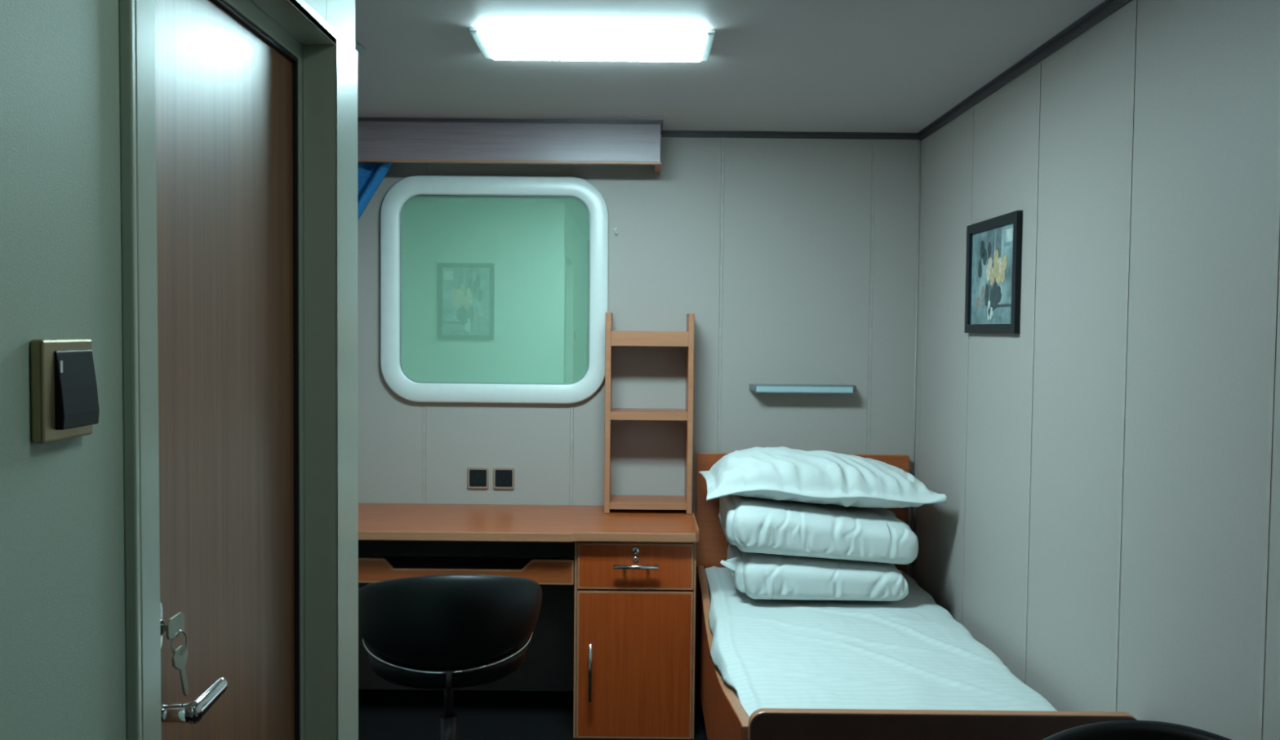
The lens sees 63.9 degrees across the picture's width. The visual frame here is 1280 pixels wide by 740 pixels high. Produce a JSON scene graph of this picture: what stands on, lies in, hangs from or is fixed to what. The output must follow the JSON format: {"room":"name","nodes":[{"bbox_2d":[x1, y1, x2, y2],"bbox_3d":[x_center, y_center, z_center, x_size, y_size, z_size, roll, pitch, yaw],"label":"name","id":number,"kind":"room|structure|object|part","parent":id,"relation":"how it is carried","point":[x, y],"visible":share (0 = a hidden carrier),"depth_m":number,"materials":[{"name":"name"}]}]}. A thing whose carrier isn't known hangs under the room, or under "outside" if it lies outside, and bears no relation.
{"room":"ship cabin","nodes":[
{"label":"ship cabin","id":0,"kind":"room"},
{"bbox_2d":[0,0,355,739],"bbox_3d":[-1.228,0.323,0.391,1.450,2.319,2.855,1,2,0],"label":"wall partition","id":1,"kind":"structure","parent":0,"point":[63,656],"depth_m":0.89,"materials":[{"name":"white paint"}]},
{"bbox_2d":[30,338,99,444],"bbox_3d":[-0.491,0.016,0.881,0.018,0.086,0.078,1,2,0],"label":"light switch","id":2,"kind":"object","parent":1,"relation":"attached to","point":[64,402],"visible":1,"depth_m":0.86,"materials":[{"name":"black plastic"}]},
{"bbox_2d":[119,0,358,739],"bbox_3d":[-0.551,0.454,1.419,0.117,1.987,0.816,1,2,0],"label":"door","id":3,"kind":"structure","parent":1,"relation":"in","point":[239,117],"depth_m":1.44,"materials":[{"name":"laminate"}]},
{"bbox_2d":[161,612,188,696],"bbox_3d":[-0.539,0.336,1.196,0.015,0.103,0.045,1,2,15],"label":"bunch","id":4,"kind":"object","parent":3,"relation":"attached to","point":[174,628],"visible":1,"depth_m":1.20,"materials":[{"name":"silver metal"}]},
{"bbox_3d":[-0.535,0.392,1.174,0.058,0.054,0.054,1,2,0],"label":"handle","id":5,"kind":"part","parent":3,"relation":"part of","materials":[{"name":"silver metal"}]},
{"bbox_3d":[-0.506,0.387,1.204,0.016,0.032,0.081,1,2,3],"label":"lever","id":6,"kind":"part","parent":3,"relation":"part of","materials":[{"name":"silver metal"}]},
{"bbox_2d":[358,689,707,739],"bbox_3d":[-0.418,1.490,1.662,3.294,0.100,5.500,1,2,0],"label":"floor","id":7,"kind":"structure","parent":0,"point":[383,714],"depth_m":4.00,"materials":[{"name":"plastic"}]},
{"bbox_2d":[358,574,542,739],"bbox_3d":[-0.587,0.971,3.153,0.565,0.812,0.550,0,2,-10],"label":"swivel chair","id":8,"kind":"object","parent":7,"relation":"on","point":[447,633],"visible":0.96,"depth_m":2.92,"materials":[{"name":"black leather"}]},
{"bbox_2d":[379,648,516,662],"bbox_3d":[-0.586,0.819,3.151,0.447,0.052,0.413,0,2,-10],"label":"seat cushion","id":9,"kind":"object","parent":8,"relation":"on","point":[386,655],"depth_m":2.96,"materials":[{"name":"black leather"}]},
{"bbox_3d":[-0.573,0.709,3.083,0.565,0.282,0.428,0,2,-10],"label":"backrest","id":10,"kind":"part","parent":8,"relation":"part of","materials":[{"name":"black leather"}]},
{"bbox_2d":[358,503,699,739],"bbox_3d":[-0.571,0.956,3.999,1.567,0.774,0.578,1,2,0],"label":"writing desk","id":11,"kind":"object","parent":7,"relation":"on","point":[615,628],"visible":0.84,"depth_m":3.77,"materials":[{"name":"brown wood"}]},
{"bbox_2d":[358,557,573,585],"bbox_3d":[-0.785,0.737,3.768,1.084,0.090,0.018,1,2,0],"label":"tray","id":12,"kind":"object","parent":11,"relation":"on","point":[371,570],"depth_m":3.76,"materials":[{"name":"brown wood"}]},
{"bbox_2d":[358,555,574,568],"bbox_3d":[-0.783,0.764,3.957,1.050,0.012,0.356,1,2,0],"label":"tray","id":13,"kind":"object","parent":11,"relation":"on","point":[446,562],"depth_m":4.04,"materials":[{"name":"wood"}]},
{"bbox_3d":[-0.782,0.955,4.200,1.080,0.715,0.015,1,2,0],"label":"modesty panel","id":14,"kind":"part","parent":11,"relation":"part of","materials":[{"name":"laminate"}]},
{"bbox_3d":[-0.181,1.101,3.748,0.014,0.212,0.038,1,2,0],"label":"cupboard handle","id":15,"kind":"part","parent":11,"relation":"part of","materials":[{"name":"metal"}]},
{"bbox_3d":[-0.020,1.083,3.775,0.424,0.546,0.020,1,2,0],"label":"cupboard door","id":16,"kind":"part","parent":11,"relation":"part of","materials":[{"name":"brown wood"}]},
{"bbox_3d":[-0.017,0.718,3.760,0.424,0.170,0.020,1,2,0],"label":"drawer","id":17,"kind":"part","parent":11,"relation":"part of","materials":[{"name":"brown wood"}]},
{"bbox_3d":[-0.015,0.714,3.731,0.164,0.015,0.040,1,2,0],"label":"drawer handle","id":18,"kind":"part","parent":11,"relation":"part of","materials":[{"name":"metal"}]},
{"bbox_2d":[604,312,694,514],"bbox_3d":[0.036,0.169,4.162,0.351,0.799,0.184,1,2,0],"label":"shelf","id":19,"kind":"object","parent":11,"relation":"on","point":[613,338],"visible":1,"depth_m":4.07,"materials":[{"name":"brown wood"}]},
{"bbox_3d":[-0.128,0.167,4.162,0.023,0.799,0.184,1,2,0],"label":"panel","id":20,"kind":"part","parent":19,"relation":"part of","materials":[{"name":"brown wood"}]},
{"bbox_3d":[0.032,0.538,4.183,0.305,0.027,0.168,1,2,0],"label":"shelf","id":21,"kind":"part","parent":19,"relation":"part of","materials":[{"name":"brown wood"}]},
{"bbox_3d":[0.036,0.179,4.169,0.305,0.032,0.168,1,2,0],"label":"shelf","id":22,"kind":"part","parent":19,"relation":"part of","materials":[{"name":"brown wood"}]},
{"bbox_3d":[0.200,0.171,4.162,0.023,0.799,0.184,1,2,0],"label":"panel","id":23,"kind":"part","parent":19,"relation":"part of","materials":[{"name":"brown wood"}]},
{"bbox_2d":[694,453,1137,739],"bbox_3d":[0.678,0.859,3.292,0.902,0.949,1.960,1,2,0],"label":"bed","id":24,"kind":"object","parent":7,"relation":"on","point":[725,718],"visible":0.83,"depth_m":2.31,"materials":[{"name":"brown wood"}]},
{"bbox_3d":[0.245,1.016,3.296,0.030,0.488,1.905,1,2,0],"label":"rail","id":25,"kind":"part","parent":24,"relation":"part of","materials":[{"name":"brown wood"}]},
{"bbox_3d":[0.666,0.820,4.256,0.876,0.949,0.030,1,2,0],"label":"headboard","id":26,"kind":"part","parent":24,"relation":"part of","materials":[{"name":"brown wood"}]},
{"bbox_3d":[0.685,1.073,2.335,0.884,0.600,0.030,1,2,0],"label":"footboard","id":27,"kind":"part","parent":24,"relation":"part of","materials":[{"name":"laminate"}]},
{"bbox_2d":[1042,720,1231,739],"bbox_3d":[0.849,1.048,1.643,0.565,0.808,0.550,2,3,24],"label":"swivel chair","id":28,"kind":"object","parent":7,"relation":"on","point":[1118,730],"visible":1,"depth_m":1.86,"materials":[{"name":"black leather"}]},
{"bbox_2d":[357,134,919,576],"bbox_3d":[-0.405,0.172,4.290,3.294,2.319,0.061,1,2,0],"label":"wall","id":29,"kind":"structure","parent":0,"point":[793,260],"depth_m":4.25,"materials":[{"name":"white paint"}]},
{"bbox_2d":[467,467,488,488],"bbox_3d":[-0.672,0.450,4.267,0.088,0.088,0.010,1,2,0],"label":"wall socket","id":30,"kind":"object","parent":29,"relation":"attached to","point":[477,477],"visible":1,"depth_m":4.26,"materials":[{"name":"black plastic"}]},
{"bbox_2d":[380,174,608,404],"bbox_3d":[-0.599,-0.330,4.241,0.936,0.934,0.058,1,2,0],"label":"window","id":31,"kind":"structure","parent":29,"relation":"in","point":[494,289],"depth_m":4.25,"materials":[{"name":"glass"}]},
{"bbox_2d":[400,195,589,383],"bbox_3d":[-0.602,-0.331,4.261,0.806,0.796,0.018,1,2,0],"label":"window pane","id":32,"kind":"object","parent":31,"relation":"attached to","point":[495,289],"depth_m":4.25,"materials":[{"name":"green glass"}]},
{"bbox_2d":[493,467,514,488],"bbox_3d":[-0.566,0.451,4.267,0.088,0.088,0.010,1,2,0],"label":"wall socket","id":33,"kind":"object","parent":29,"relation":"attached to","point":[503,477],"visible":1,"depth_m":4.26,"materials":[{"name":"black plastic"}]},
{"bbox_2d":[357,117,662,173],"bbox_3d":[-0.926,-0.901,4.106,2.030,0.169,0.223,1,2,0],"label":"valance","id":34,"kind":"object","parent":29,"relation":"attached to","point":[380,140],"visible":0.73,"depth_m":4.00,"materials":[{"name":"laminate"}]},
{"bbox_2d":[357,162,393,220],"bbox_3d":[-1.408,-0.236,4.128,0.900,1.301,0.069,1,2,0],"label":"window curtain","id":35,"kind":"object","parent":34,"relation":"hanging from","point":[370,175],"visible":0.03,"depth_m":4.10,"materials":[{"name":"blue fabric"}]},
{"bbox_3d":[-0.925,-0.979,4.103,2.030,0.014,0.223,1,2,0],"label":"trim","id":36,"kind":"part","parent":34,"relation":"part of","materials":[{"name":"grey metal"}]},
{"bbox_2d":[694,680,699,690],"bbox_3d":[-0.416,1.292,4.300,3.094,0.080,0.012,1,2,0],"label":"baseboard","id":37,"kind":"structure","parent":29,"relation":"attached to","point":[696,686],"depth_m":4.29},
{"bbox_2d":[662,130,919,139],"bbox_3d":[0.619,-0.962,4.204,1.058,0.024,0.020,1,2,0],"label":"trim","id":38,"kind":"structure","parent":29,"relation":"attached to","point":[699,134],"depth_m":4.21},
{"bbox_2d":[749,383,855,393],"bbox_3d":[0.672,0.077,4.216,0.439,0.032,0.080,1,2,0],"label":"reading lamp","id":39,"kind":"object","parent":29,"relation":"attached to","point":[757,388],"visible":1,"depth_m":4.18,"materials":[{"name":"white plastic"}]},
{"bbox_2d":[755,386,853,392],"bbox_3d":[0.669,0.079,4.179,0.392,0.022,0.006,1,2,0],"label":"diffuser","id":40,"kind":"object","parent":39,"relation":"attached to","point":[758,388],"depth_m":4.18,"materials":[{"name":"white plastic"}]},
{"bbox_2d":[910,141,921,577],"bbox_3d":[1.138,0.164,4.256,0.008,2.209,0.008,1,2,0],"label":"trim","id":41,"kind":"structure","parent":29,"relation":"attached to","point":[920,142],"depth_m":4.24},
{"bbox_2d":[355,0,1104,133],"bbox_3d":[-0.394,-0.927,1.564,3.294,0.100,5.500,1,2,0],"label":"ceiling","id":42,"kind":"structure","parent":0,"point":[893,66],"depth_m":3.12,"materials":[{"name":"white paint"}]},
{"bbox_2d":[355,41,364,57],"bbox_3d":[-0.923,-0.922,2.965,0.248,0.034,0.248,1,2,0],"label":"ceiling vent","id":43,"kind":"object","parent":42,"relation":"in","point":[358,47],"visible":0.06,"depth_m":2.96,"materials":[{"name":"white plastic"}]},
{"bbox_2d":[468,26,715,62],"bbox_3d":[-0.129,-0.919,2.903,0.668,0.020,0.275,1,2,0],"label":"recessed light","id":44,"kind":"object","parent":42,"relation":"in","point":[496,43],"visible":1,"depth_m":2.86,"materials":[{"name":"white plastic"}]},
{"bbox_2d":[911,0,1279,739],"bbox_3d":[1.190,0.297,1.613,0.101,2.319,5.500,1,2,0],"label":"wall","id":45,"kind":"structure","parent":0,"point":[1107,468],"depth_m":2.42,"materials":[{"name":"white paint"}]},
{"bbox_2d":[964,210,1022,333],"bbox_3d":[1.138,-0.304,3.325,0.018,0.370,0.475,1,2,0],"label":"framed picture","id":46,"kind":"object","parent":45,"relation":"attached to","point":[993,259],"visible":1,"depth_m":3.29,"materials":[{"name":"black plastic"}]},
{"bbox_2d":[970,222,1013,324],"bbox_3d":[1.143,-0.304,3.325,0.006,0.310,0.415,1,2,0],"label":"print","id":47,"kind":"object","parent":46,"relation":"attached to","point":[991,243],"depth_m":3.32,"materials":[{"name":"multicoloured paper"}]},
{"bbox_2d":[917,0,1132,141],"bbox_3d":[1.141,-0.847,1.567,0.022,0.030,5.300,1,2,0],"label":"trim","id":48,"kind":"structure","parent":45,"relation":"attached to","point":[1106,8],"depth_m":2.99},
{"bbox_3d":[0.673,0.974,3.297,0.790,0.216,1.880,1,2,0],"label":"mattress","id":49,"kind":"object","parent":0,"visible":0},
{"bbox_2d":[704,566,1057,717],"bbox_3d":[0.661,0.880,3.296,0.876,0.084,1.865,1,2,0],"label":"sheet","id":50,"kind":"object","parent":49,"relation":"on","point":[909,653],"visible":0.7,"depth_m":3.09,"materials":[{"name":"white fabric"}]},
{"bbox_2d":[720,543,908,601],"bbox_3d":[0.620,0.736,3.861,0.661,0.167,0.525,1,2,0],"label":"quilt","id":51,"kind":"object","parent":50,"relation":"on","point":[761,576],"visible":0.68,"depth_m":3.62,"materials":[{"name":"white fabric"}]},
{"bbox_2d":[718,495,918,564],"bbox_3d":[0.649,0.579,3.864,0.692,0.220,0.549,1,2,0],"label":"quilt","id":52,"kind":"object","parent":51,"relation":"on","point":[749,524],"visible":0.85,"depth_m":3.61,"materials":[{"name":"white fabric"}]},
{"bbox_2d":[698,446,946,508],"bbox_3d":[0.661,0.400,3.884,0.850,0.206,0.500,1,2,0],"label":"pillow","id":53,"kind":"object","parent":52,"relation":"on","point":[774,473],"visible":1,"depth_m":3.69,"materials":[{"name":"white fabric"}]}
]}

